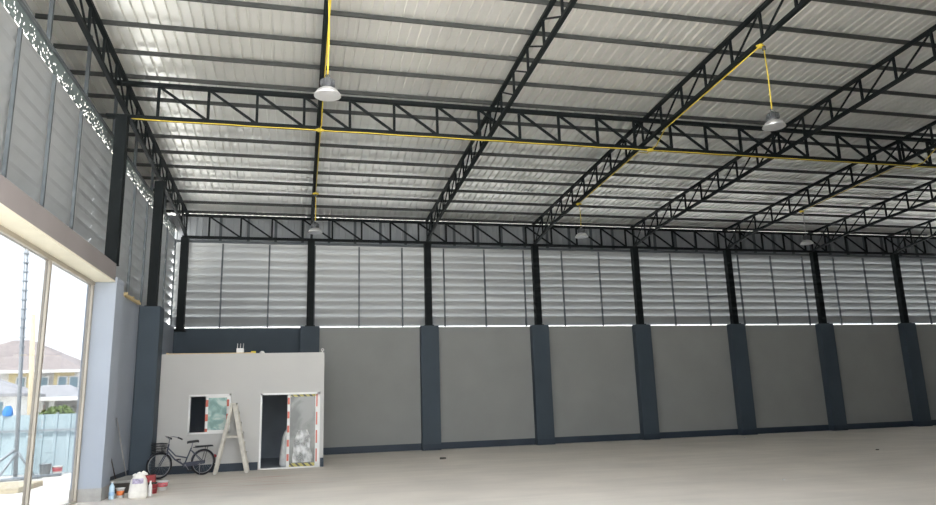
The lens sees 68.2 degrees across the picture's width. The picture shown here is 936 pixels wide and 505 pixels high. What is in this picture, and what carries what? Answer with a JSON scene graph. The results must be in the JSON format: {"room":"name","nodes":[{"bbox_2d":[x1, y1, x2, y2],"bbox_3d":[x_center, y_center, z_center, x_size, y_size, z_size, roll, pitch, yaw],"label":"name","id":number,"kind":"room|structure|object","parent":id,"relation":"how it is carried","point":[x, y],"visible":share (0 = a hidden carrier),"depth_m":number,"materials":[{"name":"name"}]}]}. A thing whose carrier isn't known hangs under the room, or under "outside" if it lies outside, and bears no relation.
{"room":"empty warehouse","nodes":[
{"label":"empty warehouse","id":0,"kind":"room"},
{"bbox_2d":[110,296,173,476],"bbox_3d":[-8.417,3.515,17.500,0.250,4.130,8.550,1,-12,-14],"label":"wall","id":1,"kind":"structure","parent":0,"point":[126,365],"depth_m":16.04,"materials":[{"name":"paint"}]},
{"bbox_2d":[89,140,144,298],"bbox_3d":[-7.939,-0.467,15.700,0.230,2.844,4.150,1,-12,-14],"label":"louvres","id":2,"kind":"object","parent":1,"relation":"on","point":[127,271],"visible":0.44,"depth_m":16.13,"materials":[{"name":"metal"}]},
{"bbox_2d":[123,292,140,304],"bbox_3d":[-7.907,1.083,16.264,0.100,0.085,1.550,1,-12,-14],"label":"batten","id":3,"kind":"object","parent":1,"relation":"on","point":[126,295],"visible":0.88,"depth_m":16.14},
{"bbox_2d":[135,198,176,325],"bbox_3d":[-9.021,0.491,20.068,0.230,2.844,5.050,1,-12,-14],"label":"louvres","id":4,"kind":"object","parent":1,"relation":"on","point":[167,262],"visible":0.47,"depth_m":20.49,"materials":[{"name":"metal"}]},
{"bbox_2d":[26,0,935,236],"bbox_3d":[10.983,-3.629,18.303,39.400,1.293,20.680,1,-12,-14],"label":"ceiling","id":5,"kind":"structure","parent":0,"point":[821,16],"depth_m":16.29,"materials":[{"name":"metal"}]},
{"bbox_2d":[51,425,935,504],"bbox_3d":[12.364,4.014,12.634,38.650,0.120,27.850,1,-12,-14],"label":"floor","id":6,"kind":"structure","parent":0,"point":[843,467],"depth_m":14.52,"materials":[{"name":"concrete"}]},
{"bbox_2d":[0,225,94,504],"bbox_3d":[-5.369,0.938,5.577,0.100,4.050,15.495,1,-12,-14],"label":"gate","id":7,"kind":"object","parent":6,"relation":"on","point":[49,259],"visible":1,"depth_m":10.84,"materials":[{"name":"beige metal"}]},
{"bbox_2d":[68,277,124,502],"bbox_3d":[-7.096,2.568,13.268,0.531,4.150,0.612,1,-12,-14],"label":"gate pillar","id":8,"kind":"structure","parent":6,"relation":"on","point":[103,360],"depth_m":13.04,"materials":[{"name":"paint"}]},
{"bbox_2d":[0,174,116,281],"bbox_3d":[-5.853,-0.695,8.446,0.450,0.360,10.500,1,-12,-14],"label":"beam","id":9,"kind":"structure","parent":8,"relation":"on","point":[22,215],"depth_m":10.06,"materials":[{"name":"paint"}]},
{"bbox_2d":[0,2,101,244],"bbox_3d":[-6.222,-2.130,8.775,0.230,2.565,10.500,1,-12,-14],"label":"louvres","id":10,"kind":"object","parent":9,"relation":"on","point":[49,151],"visible":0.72,"depth_m":10.89,"materials":[{"name":"metal"}]},
{"bbox_2d":[104,114,129,265],"bbox_3d":[-7.083,-1.286,13.917,0.260,3.125,0.280,1,-12,-14],"label":"column","id":11,"kind":"structure","parent":9,"relation":"on","point":[122,121],"depth_m":13.85,"materials":[{"name":"metal"}]},
{"bbox_2d":[105,80,935,167],"bbox_3d":[5.109,-2.939,17.445,25.950,0.830,0.120,1,-12,-14],"label":"truss","id":12,"kind":"object","parent":11,"relation":"on","point":[161,86],"visible":0.93,"depth_m":16.46,"materials":[{"name":"metal"}]},
{"bbox_2d":[131,118,935,167],"bbox_3d":[5.090,-2.527,17.277,24.850,0.039,0.026,1,-12,-14],"label":"conduit","id":13,"kind":"object","parent":12,"relation":"attached to","point":[131,118],"visible":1,"depth_m":16.22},
{"bbox_2d":[108,482,114,499],"bbox_3d":[-6.641,4.436,12.887,0.104,0.312,0.104,1,-12,-14],"label":"water bottle","id":14,"kind":"object","parent":6,"relation":"on","point":[111,494],"visible":1,"depth_m":12.85,"materials":[{"name":"blue plastic"}]},
{"bbox_2d":[116,487,124,497],"bbox_3d":[-6.553,4.529,13.026,0.164,0.182,0.162,1,-12,-14],"label":"cup","id":15,"kind":"object","parent":6,"relation":"on","point":[119,491],"visible":1,"depth_m":12.98,"materials":[{"name":"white plastic"}]},
{"bbox_2d":[116,418,126,475],"bbox_3d":[-7.449,4.314,14.948,0.443,1.453,0.243,1,-12,-14],"label":"broom","id":16,"kind":"object","parent":6,"relation":"on","point":[116,418],"visible":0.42,"depth_m":15.00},
{"bbox_2d":[110,474,150,493],"bbox_3d":[-6.956,4.767,14.243,0.500,0.245,1.104,0,-12,-9],"label":"slab","id":17,"kind":"object","parent":6,"relation":"on","point":[124,481],"visible":0.39,"depth_m":13.77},
{"bbox_2d":[128,471,147,498],"bbox_3d":[-6.153,4.337,12.920,0.336,0.490,0.259,1,-12,-14],"label":"sack","id":18,"kind":"object","parent":6,"relation":"on","point":[138,488],"visible":1,"depth_m":12.83,"materials":[{"name":"plastic"}]},
{"bbox_2d":[128,306,164,474],"bbox_3d":[-7.902,3.403,17.020,0.492,4.120,0.562,1,-12,-14],"label":"pilaster","id":19,"kind":"object","parent":6,"relation":"on","point":[151,318],"visible":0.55,"depth_m":16.81,"materials":[{"name":"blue paint"}]},
{"bbox_2d":[144,181,164,305],"bbox_3d":[-8.043,-0.229,17.777,0.260,3.295,0.280,1,-12,-14],"label":"column","id":20,"kind":"structure","parent":19,"relation":"on","point":[159,186],"depth_m":17.69,"materials":[{"name":"metal"}]},
{"bbox_2d":[156,480,168,490],"bbox_3d":[-6.208,4.734,14.046,0.242,0.182,0.232,1,-12,-14],"label":"bucket","id":21,"kind":"object","parent":6,"relation":"on","point":[163,484],"visible":0.83,"depth_m":13.97,"materials":[{"name":"plastic"}]},
{"bbox_2d":[146,436,216,478],"bbox_3d":[-6.887,4.917,16.707,0.620,0.973,1.737,-13,-16,42],"label":"bicycle","id":22,"kind":"object","parent":6,"relation":"on","point":[167,453],"visible":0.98,"depth_m":16.64,"materials":[{"name":"metal"}]},
{"bbox_2d":[151,443,167,454],"bbox_3d":[-7.267,4.643,16.361,0.328,0.254,0.368,-13,-16,42],"label":"basket","id":23,"kind":"object","parent":22,"relation":"on","point":[163,452],"depth_m":16.30,"materials":[{"name":"black metal"}]},
{"bbox_2d":[212,403,249,474],"bbox_3d":[-5.895,4.647,17.323,0.844,1.710,0.440,1,-12,-14],"label":"step ladder","id":24,"kind":"object","parent":6,"relation":"on","point":[233,406],"visible":0.99,"depth_m":17.18,"materials":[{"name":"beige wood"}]},
{"bbox_2d":[155,352,323,474],"bbox_3d":[-6.515,4.533,19.808,4.540,2.980,3.978,1,-12,-14],"label":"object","id":25,"kind":"object","parent":6,"relation":"on","point":[244,376],"visible":0.74,"depth_m":18.02,"materials":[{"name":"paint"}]},
{"bbox_2d":[187,394,230,434],"bbox_3d":[-6.647,4.155,17.787,1.030,0.990,0.090,1,-12,-14],"label":"window","id":26,"kind":"structure","parent":25,"relation":"attached to","point":[217,405],"depth_m":17.81,"materials":[{"name":"white metal"}]},
{"bbox_2d":[279,429,286,466],"bbox_3d":[-4.763,5.168,18.388,0.488,1.020,0.408,1,-12,-14],"label":"plastic bag","id":27,"kind":"object","parent":25,"relation":"on","point":[282,458],"visible":0.3,"depth_m":18.22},
{"bbox_2d":[258,392,319,469],"bbox_3d":[-4.677,4.662,18.150,1.530,1.930,0.116,1,-12,-14],"label":"door","id":28,"kind":"structure","parent":25,"relation":"attached to","point":[303,408],"depth_m":18.21,"materials":[{"name":"glass"}]},
{"bbox_2d":[300,326,319,352],"bbox_3d":[-5.163,4.464,22.432,0.632,4.120,0.292,1,-12,-14],"label":"pilaster","id":29,"kind":"object","parent":6,"relation":"on","point":[309,335],"visible":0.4,"depth_m":22.64,"materials":[{"name":"blue paint"}]},
{"bbox_2d":[305,240,314,325],"bbox_3d":[-5.277,1.023,23.190,0.320,2.930,0.260,1,-12,-14],"label":"steel column","id":30,"kind":"structure","parent":29,"relation":"on","point":[311,243],"depth_m":23.12,"materials":[{"name":"metal"}]},
{"bbox_2d":[420,325,441,450],"bbox_3d":[-1.277,4.543,23.376,0.632,4.120,0.292,1,-12,-14],"label":"pilaster","id":31,"kind":"object","parent":6,"relation":"on","point":[429,335],"visible":1,"depth_m":23.23,"materials":[{"name":"blue paint"}]},
{"bbox_2d":[424,243,433,325],"bbox_3d":[-1.391,1.102,24.134,0.320,2.930,0.260,1,-12,-14],"label":"steel column","id":32,"kind":"structure","parent":31,"relation":"on","point":[427,246],"depth_m":24.07,"materials":[{"name":"metal"}]},
{"bbox_2d":[530,325,554,444],"bbox_3d":[2.609,4.623,24.321,0.632,4.120,0.292,1,-12,-14],"label":"pilaster","id":33,"kind":"object","parent":6,"relation":"on","point":[539,334],"visible":1,"depth_m":24.18,"materials":[{"name":"blue paint"}]},
{"bbox_2d":[531,245,543,324],"bbox_3d":[2.495,1.182,25.079,0.320,2.930,0.260,1,-12,-14],"label":"steel column","id":34,"kind":"structure","parent":33,"relation":"on","point":[534,248],"depth_m":25.03,"materials":[{"name":"metal"}]},
{"bbox_2d":[632,324,659,439],"bbox_3d":[6.495,4.702,25.265,0.632,4.120,0.292,1,-12,-14],"label":"pilaster","id":35,"kind":"object","parent":6,"relation":"on","point":[642,339],"visible":0.99,"depth_m":25.13,"materials":[{"name":"blue paint"}]},
{"bbox_2d":[630,248,643,323],"bbox_3d":[6.381,1.261,26.024,0.320,2.930,0.260,1,-12,-14],"label":"steel column","id":36,"kind":"structure","parent":35,"relation":"on","point":[634,253],"depth_m":25.98,"materials":[{"name":"metal"}]},
{"bbox_2d":[169,214,935,258],"bbox_3d":[6.359,-0.549,26.500,32.350,0.810,0.100,1,-12,-14],"label":"truss","id":37,"kind":"object","parent":36,"relation":"on","point":[718,232],"visible":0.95,"depth_m":25.55,"materials":[{"name":"metal"}]},
{"bbox_2d":[4,0,177,231],"bbox_3d":[-7.766,-2.807,13.597,0.780,0.040,20.300,1,-12,-14],"label":"trim","id":38,"kind":"structure","parent":37,"relation":"attached to","point":[4,0],"depth_m":12.37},
{"bbox_2d":[17,0,175,227],"bbox_3d":[-7.295,-2.777,13.496,0.070,0.050,18.900,1,-12,-14],"label":"rail","id":39,"kind":"object","parent":37,"relation":"attached to","point":[20,2],"visible":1,"depth_m":12.20,"materials":[{"name":"grey metal"}]},
{"bbox_2d":[46,0,54,41],"bbox_3d":[-6.686,-4.014,11.117,0.060,1.349,0.060,1,-12,-14],"label":"post","id":40,"kind":"object","parent":39,"relation":"on","point":[52,2],"visible":0.89,"depth_m":11.03,"materials":[{"name":"grey metal"}]},
{"bbox_2d":[0,0,174,236],"bbox_3d":[-7.293,-2.576,13.453,0.001,0.360,18.900,1,-12,-14],"label":"flashing","id":41,"kind":"object","parent":39,"relation":"attached to","point":[39,41],"visible":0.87,"depth_m":11.95,"materials":[{"name":"metal"}]},
{"bbox_2d":[84,35,92,95],"bbox_3d":[-7.166,-3.527,13.051,0.060,1.226,0.060,1,-12,-14],"label":"post","id":42,"kind":"object","parent":39,"relation":"on","point":[89,52],"visible":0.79,"depth_m":13.01,"materials":[{"name":"grey metal"}]},
{"bbox_2d":[112,88,118,133],"bbox_3d":[-7.648,-3.038,14.994,0.060,1.102,0.060,1,-12,-14],"label":"post","id":43,"kind":"object","parent":39,"relation":"on","point":[115,100],"visible":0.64,"depth_m":14.97,"materials":[{"name":"grey metal"}]},
{"bbox_2d":[133,129,138,166],"bbox_3d":[-8.128,-2.551,16.927,0.060,0.979,0.060,1,-12,-14],"label":"post","id":44,"kind":"object","parent":39,"relation":"on","point":[136,140],"visible":0.71,"depth_m":16.88,"materials":[{"name":"grey metal"}]},
{"bbox_2d":[66,0,188,236],"bbox_3d":[-7.152,-3.295,14.330,0.080,1.895,18.004,1,-12,-14],"label":"roof truss","id":45,"kind":"object","parent":37,"relation":"on","point":[93,14],"visible":0.98,"depth_m":14.36,"materials":[{"name":"metal"}]},
{"bbox_2d":[70,70,935,136],"bbox_3d":[6.832,-3.417,17.916,31.000,0.085,0.040,1,-12,-14],"label":"purlin","id":46,"kind":"object","parent":45,"relation":"attached to","point":[74,72],"visible":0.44,"depth_m":16.17,"materials":[{"name":"metal"}]},
{"bbox_2d":[127,148,935,191],"bbox_3d":[5.916,-2.369,21.596,31.000,0.085,0.040,1,-12,-14],"label":"purlin","id":47,"kind":"object","parent":45,"relation":"attached to","point":[129,149],"visible":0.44,"depth_m":20.30,"materials":[{"name":"metal"}]},
{"bbox_2d":[129,133,935,179],"bbox_3d":[6.145,-2.631,20.676,31.000,0.085,0.040,1,-12,-14],"label":"purlin","id":48,"kind":"object","parent":45,"relation":"attached to","point":[130,134],"visible":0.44,"depth_m":19.35,"materials":[{"name":"metal"}]},
{"bbox_2d":[166,210,927,235],"bbox_3d":[4.771,-1.058,26.197,31.000,0.085,0.040,1,-12,-14],"label":"purlin","id":49,"kind":"object","parent":45,"relation":"attached to","point":[168,211],"visible":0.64,"depth_m":25.33,"materials":[{"name":"metal"}]},
{"bbox_2d":[167,200,935,228],"bbox_3d":[5.000,-1.320,25.277,31.000,0.085,0.040,1,-12,-14],"label":"purlin","id":50,"kind":"object","parent":45,"relation":"attached to","point":[185,201],"visible":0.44,"depth_m":24.36,"materials":[{"name":"metal"}]},
{"bbox_2d":[310,0,327,239],"bbox_3d":[-3.266,-3.216,15.275,0.080,1.895,18.004,1,-12,-14],"label":"roof truss","id":51,"kind":"object","parent":37,"relation":"on","point":[325,13],"visible":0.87,"depth_m":14.88,"materials":[{"name":"metal"}]},
{"bbox_2d":[320,0,330,128],"bbox_3d":[-2.715,-3.421,13.087,0.054,0.528,4.622,1,-12,-14],"label":"conduit","id":52,"kind":"object","parent":51,"relation":"attached to","point":[330,0],"visible":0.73,"depth_m":12.95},
{"bbox_2d":[153,188,931,220],"bbox_3d":[5.229,-1.582,24.357,31.000,0.085,0.040,1,-12,-14],"label":"purlin","id":53,"kind":"object","parent":51,"relation":"attached to","point":[180,190],"visible":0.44,"depth_m":23.38,"materials":[{"name":"metal"}]},
{"bbox_3d":[-4.324,-1.667,19.624,0.170,0.060,0.107,1,-12,-14],"label":"junction box","id":54,"kind":"object","parent":51,"relation":"attached to","visible":0},
{"bbox_2d":[308,194,321,233],"bbox_3d":[-4.294,-1.097,19.453,0.410,1.117,0.410,1,-12,-14],"label":"lamp","id":55,"kind":"object","parent":54,"relation":"hanging from","point":[315,229],"visible":1,"depth_m":19.30,"materials":[{"name":"metal"}]},
{"bbox_2d":[425,0,576,241],"bbox_3d":[0.620,-3.136,16.219,0.080,1.895,18.004,1,-12,-14],"label":"roof truss","id":56,"kind":"object","parent":37,"relation":"on","point":[565,12],"visible":0.98,"depth_m":15.58,"materials":[{"name":"metal"}]},
{"bbox_2d":[173,245,933,261],"bbox_3d":[6.076,0.131,26.654,33.200,0.060,0.450,1,-12,-14],"label":"trim","id":57,"kind":"structure","parent":37,"relation":"attached to","point":[173,245],"depth_m":25.17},
{"bbox_2d":[532,0,811,244],"bbox_3d":[4.506,-3.057,17.164,0.080,1.895,18.004,1,-12,-14],"label":"roof truss","id":58,"kind":"object","parent":37,"relation":"on","point":[756,14],"visible":0.95,"depth_m":15.70,"materials":[{"name":"metal"}]},
{"bbox_2d":[35,13,935,98],"bbox_3d":[7.290,-3.941,16.075,31.000,0.085,0.040,1,-12,-14],"label":"purlin","id":59,"kind":"object","parent":58,"relation":"attached to","point":[37,15],"visible":1,"depth_m":14.16,"materials":[{"name":"metal"}]},
{"bbox_2d":[651,48,757,149],"bbox_3d":[5.027,-3.228,15.098,0.054,0.512,4.362,1,-12,-14],"label":"conduit","id":60,"kind":"object","parent":58,"relation":"attached to","point":[757,48],"visible":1,"depth_m":14.84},
{"bbox_2d":[756,43,764,48],"bbox_3d":[5.542,-3.906,13.099,0.170,0.060,0.107,1,-12,-14],"label":"junction box","id":61,"kind":"object","parent":58,"relation":"attached to","point":[759,46],"visible":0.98,"depth_m":13.06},
{"bbox_2d":[762,46,785,130],"bbox_3d":[5.601,-3.093,12.872,0.410,1.617,0.410,1,-12,-14],"label":"lamp","id":62,"kind":"object","parent":61,"relation":"hanging from","point":[773,123],"visible":1,"depth_m":12.69,"materials":[{"name":"metal"}]},
{"bbox_2d":[631,24,935,246],"bbox_3d":[8.392,-2.977,18.108,0.080,1.895,18.004,1,-12,-14],"label":"roof truss","id":63,"kind":"object","parent":37,"relation":"on","point":[929,32],"visible":0.98,"depth_m":17.31,"materials":[{"name":"metal"}]},
{"bbox_2d":[723,120,935,249],"bbox_3d":[12.278,-2.897,19.053,0.080,1.895,18.004,1,-12,-14],"label":"roof truss","id":64,"kind":"object","parent":37,"relation":"on","point":[928,126],"visible":0.96,"depth_m":22.05,"materials":[{"name":"metal"}]},
{"bbox_2d":[136,163,935,202],"bbox_3d":[5.687,-2.107,22.516,31.000,0.085,0.040,1,-12,-14],"label":"purlin","id":65,"kind":"object","parent":64,"relation":"attached to","point":[138,164],"visible":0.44,"depth_m":21.28,"materials":[{"name":"metal"}]},
{"bbox_2d":[142,176,935,211],"bbox_3d":[5.458,-1.844,23.436,31.000,0.085,0.040,1,-12,-14],"label":"purlin","id":66,"kind":"object","parent":64,"relation":"attached to","point":[144,177],"visible":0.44,"depth_m":22.34,"materials":[{"name":"metal"}]},
{"bbox_2d":[803,167,912,210],"bbox_3d":[11.759,-1.973,21.175,0.054,0.258,4.542,1,-12,-14],"label":"conduit","id":67,"kind":"object","parent":64,"relation":"attached to","point":[894,167],"visible":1,"depth_m":20.83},
{"bbox_2d":[809,179,935,251],"bbox_3d":[16.164,-2.818,19.998,0.080,1.895,18.004,1,-12,-14],"label":"roof truss","id":68,"kind":"object","parent":37,"relation":"on","point":[929,183],"visible":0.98,"depth_m":25.20,"materials":[{"name":"metal"}]},
{"bbox_2d":[53,43,935,118],"bbox_3d":[7.061,-3.679,16.996,31.000,0.085,0.040,1,-12,-14],"label":"purlin","id":69,"kind":"object","parent":68,"relation":"attached to","point":[57,46],"visible":0.78,"depth_m":15.17,"materials":[{"name":"metal"}]},
{"bbox_2d":[88,93,935,152],"bbox_3d":[6.603,-3.155,18.836,31.000,0.085,0.040,1,-12,-14],"label":"purlin","id":70,"kind":"object","parent":68,"relation":"attached to","point":[93,95],"visible":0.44,"depth_m":17.02,"materials":[{"name":"metal"}]},
{"bbox_2d":[180,0,935,74],"bbox_3d":[7.519,-4.204,15.155,31.000,0.085,0.040,1,-12,-14],"label":"purlin","id":71,"kind":"object","parent":68,"relation":"attached to","point":[221,2],"visible":1,"depth_m":13.55,"materials":[{"name":"metal"}]},
{"bbox_2d":[504,0,935,47],"bbox_3d":[7.748,-4.466,14.235,31.000,0.085,0.040,1,-12,-14],"label":"purlin","id":72,"kind":"object","parent":68,"relation":"attached to","point":[542,2],"visible":1,"depth_m":13.49,"materials":[{"name":"metal"}]},
{"bbox_2d":[888,218,935,252],"bbox_3d":[20.050,-2.738,20.942,0.080,1.895,18.004,1,-12,-14],"label":"roof truss","id":73,"kind":"object","parent":37,"relation":"on","point":[934,219],"visible":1,"depth_m":28.32,"materials":[{"name":"metal"}]},
{"bbox_2d":[812,0,935,15],"bbox_3d":[7.977,-4.728,13.315,31.000,0.085,0.040,1,-12,-14],"label":"purlin","id":74,"kind":"object","parent":73,"relation":"attached to","point":[842,2],"visible":1,"depth_m":13.29,"materials":[{"name":"metal"}]},
{"bbox_2d":[727,324,757,434],"bbox_3d":[10.381,4.782,26.210,0.632,4.120,0.292,1,-12,-14],"label":"pilaster","id":75,"kind":"object","parent":6,"relation":"on","point":[737,339],"visible":1,"depth_m":26.08,"materials":[{"name":"blue paint"}]},
{"bbox_2d":[723,250,740,323],"bbox_3d":[10.267,1.341,26.968,0.320,2.930,0.260,1,-12,-14],"label":"steel column","id":76,"kind":"structure","parent":75,"relation":"on","point":[732,303],"depth_m":26.93,"materials":[{"name":"metal"}]},
{"bbox_2d":[815,323,847,430],"bbox_3d":[14.267,4.861,27.155,0.632,4.120,0.292,1,-12,-14],"label":"pilaster","id":77,"kind":"object","parent":6,"relation":"on","point":[831,378],"visible":1,"depth_m":27.03,"materials":[{"name":"blue paint"}]},
{"bbox_2d":[809,252,826,323],"bbox_3d":[14.153,1.420,27.913,0.320,2.930,0.260,1,-12,-14],"label":"steel column","id":78,"kind":"structure","parent":77,"relation":"on","point":[817,284],"depth_m":27.87,"materials":[{"name":"metal"}]},
{"bbox_2d":[898,323,932,426],"bbox_3d":[18.153,4.941,28.099,0.632,4.120,0.292,1,-12,-14],"label":"pilaster","id":79,"kind":"object","parent":6,"relation":"on","point":[914,373],"visible":0.98,"depth_m":27.97,"materials":[{"name":"blue paint"}]},
{"bbox_2d":[890,254,911,322],"bbox_3d":[18.040,1.500,28.857,0.320,2.930,0.260,1,-12,-14],"label":"steel column","id":80,"kind":"structure","parent":79,"relation":"on","point":[897,276],"depth_m":28.82,"materials":[{"name":"metal"}]},
{"bbox_2d":[173,324,935,447],"bbox_3d":[9.087,4.825,26.154,38.600,4.090,0.200,1,-12,-14],"label":"wall","id":81,"kind":"structure","parent":0,"point":[372,390],"depth_m":24.87,"materials":[{"name":"paint"}]},
{"bbox_2d":[174,237,188,331],"bbox_3d":[-9.181,1.002,22.228,0.320,3.050,0.260,1,-12,-14],"label":"steel column","id":82,"kind":"structure","parent":81,"relation":"on","point":[184,247],"depth_m":22.17,"materials":[{"name":"metal"}]},
{"bbox_2d":[177,240,935,258],"bbox_3d":[6.234,-0.056,26.445,32.600,0.070,0.060,1,-12,-14],"label":"rail","id":83,"kind":"object","parent":82,"relation":"attached to","point":[192,241],"visible":1,"depth_m":25.39,"materials":[{"name":"grey metal"}]},
{"bbox_2d":[172,242,307,328],"bbox_3d":[-7.427,1.097,22.884,4.320,2.808,0.230,1,-12,-14],"label":"louvres","id":84,"kind":"object","parent":81,"relation":"on","point":[229,285],"visible":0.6,"depth_m":22.87,"materials":[{"name":"metal"}]},
{"bbox_2d":[314,245,424,327],"bbox_3d":[-3.386,1.180,23.866,4.000,2.808,0.230,1,-12,-14],"label":"louvres","id":85,"kind":"object","parent":81,"relation":"on","point":[363,286],"visible":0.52,"depth_m":23.83,"materials":[{"name":"metal"}]},
{"bbox_2d":[431,248,534,326],"bbox_3d":[0.500,1.259,24.810,4.000,2.808,0.230,1,-12,-14],"label":"louvres","id":86,"kind":"object","parent":81,"relation":"on","point":[471,287],"visible":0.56,"depth_m":24.80,"materials":[{"name":"metal"}]},
{"bbox_2d":[539,250,635,326],"bbox_3d":[4.386,1.339,25.755,4.000,2.808,0.230,1,-12,-14],"label":"louvres","id":87,"kind":"object","parent":81,"relation":"on","point":[576,289],"visible":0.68,"depth_m":25.75,"materials":[{"name":"metal"}]},
{"bbox_2d":[323,420,935,454],"bbox_3d":[9.365,6.699,25.700,38.200,0.220,0.012,1,-12,-14],"label":"baseboard","id":88,"kind":"structure","parent":81,"relation":"attached to","point":[681,434],"depth_m":24.53,"materials":[{"name":"paint"}]},
{"bbox_2d":[638,252,730,325],"bbox_3d":[8.272,1.418,26.700,4.000,2.808,0.230,1,-12,-14],"label":"louvres","id":89,"kind":"object","parent":81,"relation":"on","point":[676,291],"visible":0.89,"depth_m":26.71,"materials":[{"name":"metal"}]},
{"bbox_2d":[731,254,817,324],"bbox_3d":[12.159,1.498,27.644,4.000,2.808,0.230,1,-12,-14],"label":"louvres","id":90,"kind":"object","parent":81,"relation":"on","point":[769,290],"visible":0.89,"depth_m":27.65,"materials":[{"name":"metal"}]},
{"bbox_2d":[816,256,899,324],"bbox_3d":[16.044,1.577,28.589,4.000,2.808,0.230,1,-12,-14],"label":"louvres","id":91,"kind":"object","parent":81,"relation":"on","point":[856,290],"visible":0.94,"depth_m":28.59,"materials":[{"name":"metal"}]},
{"bbox_2d":[899,258,935,323],"bbox_3d":[19.931,1.657,29.533,4.000,2.808,0.230,1,-12,-14],"label":"louvres","id":92,"kind":"object","parent":81,"relation":"on","point":[918,277],"visible":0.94,"depth_m":29.35,"materials":[{"name":"metal"}]},
{"label":"outside","id":93,"kind":"structure","parent":0,"visible":0},
{"bbox_2d":[0,472,70,504],"bbox_3d":[-6.997,7.991,28.113,240.000,0.285,220.000,1,-12,-14],"label":"ground","id":94,"kind":"structure","parent":93,"point":[54,489],"depth_m":14.33,"materials":[{"name":"concrete"}]},
{"bbox_2d":[0,249,34,476],"bbox_3d":[-11.684,2.569,17.975,0.545,6.429,1.383,-13,-17,43],"label":"scaffold pole","id":95,"kind":"object","parent":94,"relation":"on","point":[26,253],"visible":0.8,"depth_m":17.96,"materials":[{"name":"metal"}]},
{"bbox_2d":[0,475,41,481],"bbox_3d":[-11.334,5.524,16.732,0.070,0.070,1.803,-12,-16,41],"label":"pipe","id":96,"kind":"object","parent":94,"relation":"on","point":[33,477],"visible":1,"depth_m":16.97,"materials":[{"name":"metal"}]},
{"bbox_2d":[0,480,42,493],"bbox_3d":[-10.901,5.087,14.776,2.800,0.120,1.500,1,-12,-14],"label":"kerb slab","id":97,"kind":"object","parent":94,"relation":"on","point":[5,487],"visible":0.96,"depth_m":14.82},
{"bbox_2d":[0,379,45,415],"bbox_3d":[-26.014,8.221,35.994,6.100,3.650,3.200,1,-12,-14],"label":"house","id":98,"kind":"structure","parent":94,"relation":"on","point":[8,390],"depth_m":35.63,"materials":[{"name":"stone"}]},
{"bbox_2d":[0,473,61,478],"bbox_3d":[-11.245,5.622,17.206,0.070,0.070,2.025,-13,-16,42],"label":"pipe","id":99,"kind":"object","parent":94,"relation":"on","point":[55,474],"visible":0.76,"depth_m":17.68,"materials":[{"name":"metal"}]},
{"bbox_2d":[27,314,35,414],"bbox_3d":[-21.671,6.299,34.331,0.608,6.473,0.280,1,-12,-14],"label":"utility pole","id":100,"kind":"object","parent":94,"relation":"on","point":[33,316],"visible":0.66,"depth_m":34.41,"materials":[{"name":"beige concrete"}]},
{"bbox_2d":[0,412,75,474],"bbox_3d":[-13.544,5.102,18.134,8.250,1.600,0.175,1,-12,-14],"label":"fence","id":101,"kind":"object","parent":94,"relation":"on","point":[55,433],"visible":0.44,"depth_m":18.62,"materials":[{"name":"metal"}]},
{"bbox_2d":[2,406,12,415],"bbox_3d":[-12.381,4.270,18.614,0.259,0.275,0.133,1,-12,-14],"label":"tarp","id":102,"kind":"object","parent":101,"relation":"on","point":[8,410],"visible":1,"depth_m":18.57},
{"bbox_2d":[0,340,80,387],"bbox_3d":[-29.601,8.951,45.437,9.900,6.350,8.080,1,-12,-14],"label":"house","id":103,"kind":"structure","parent":94,"relation":"on","point":[58,368],"depth_m":43.15,"materials":[{"name":"grey tile"}]},
{"bbox_2d":[39,463,51,474],"bbox_3d":[-11.089,5.698,18.124,0.312,0.312,0.301,1,-12,-14],"label":"bucket","id":104,"kind":"object","parent":94,"relation":"on","point":[44,468],"visible":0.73,"depth_m":18.04,"materials":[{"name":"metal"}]},
{"bbox_2d":[39,404,74,414],"bbox_3d":[-22.134,9.202,37.254,1.763,2.018,1.371,1,-12,-14],"label":"bushy tree","id":105,"kind":"object","parent":94,"relation":"on","point":[62,409],"visible":0.43,"depth_m":37.16,"materials":[{"name":"green plant"}]},
{"bbox_2d":[52,465,62,473],"bbox_3d":[-10.859,5.763,18.272,0.272,0.232,0.261,1,-12,-14],"label":"tub","id":106,"kind":"object","parent":94,"relation":"on","point":[55,469],"visible":0.81,"depth_m":18.19,"materials":[{"name":"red plastic"}]},
{"bbox_2d":[38,385,78,414],"bbox_3d":[-24.056,9.309,40.211,3.820,3.150,3.660,1,-12,-14],"label":"house","id":107,"kind":"structure","parent":94,"relation":"on","point":[57,395],"depth_m":39.68,"materials":[{"name":"stone"}]},
{"bbox_3d":[-2.169,-4.134,10.966,0.170,0.060,0.107,1,-12,-14],"label":"junction box","id":108,"kind":"object","parent":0,"visible":0},
{"bbox_2d":[314,0,340,101],"bbox_3d":[-2.166,-3.247,10.709,0.410,1.773,0.410,1,-12,-14],"label":"lamp","id":109,"kind":"object","parent":108,"relation":"hanging from","point":[326,92],"visible":1,"depth_m":10.51,"materials":[{"name":"metal"}]},
{"bbox_3d":[3.448,-1.508,21.513,0.170,0.060,0.107,1,-12,-14],"label":"junction box","id":110,"kind":"object","parent":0,"visible":0},
{"bbox_2d":[575,204,587,238],"bbox_3d":[3.477,-0.977,21.351,0.410,1.037,0.410,1,-12,-14],"label":"lamp","id":111,"kind":"object","parent":110,"relation":"hanging from","point":[581,234],"visible":1,"depth_m":21.20,"materials":[{"name":"metal"}]},
{"bbox_3d":[11.243,-1.375,23.308,0.170,0.060,0.107,1,-12,-14],"label":"junction box","id":112,"kind":"object","parent":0,"visible":0},
{"bbox_2d":[800,212,812,244],"bbox_3d":[11.273,-0.817,23.140,0.410,1.093,0.410,1,-12,-14],"label":"lamp","id":113,"kind":"object","parent":112,"relation":"hanging from","point":[806,239],"visible":1,"depth_m":22.99,"materials":[{"name":"metal"}]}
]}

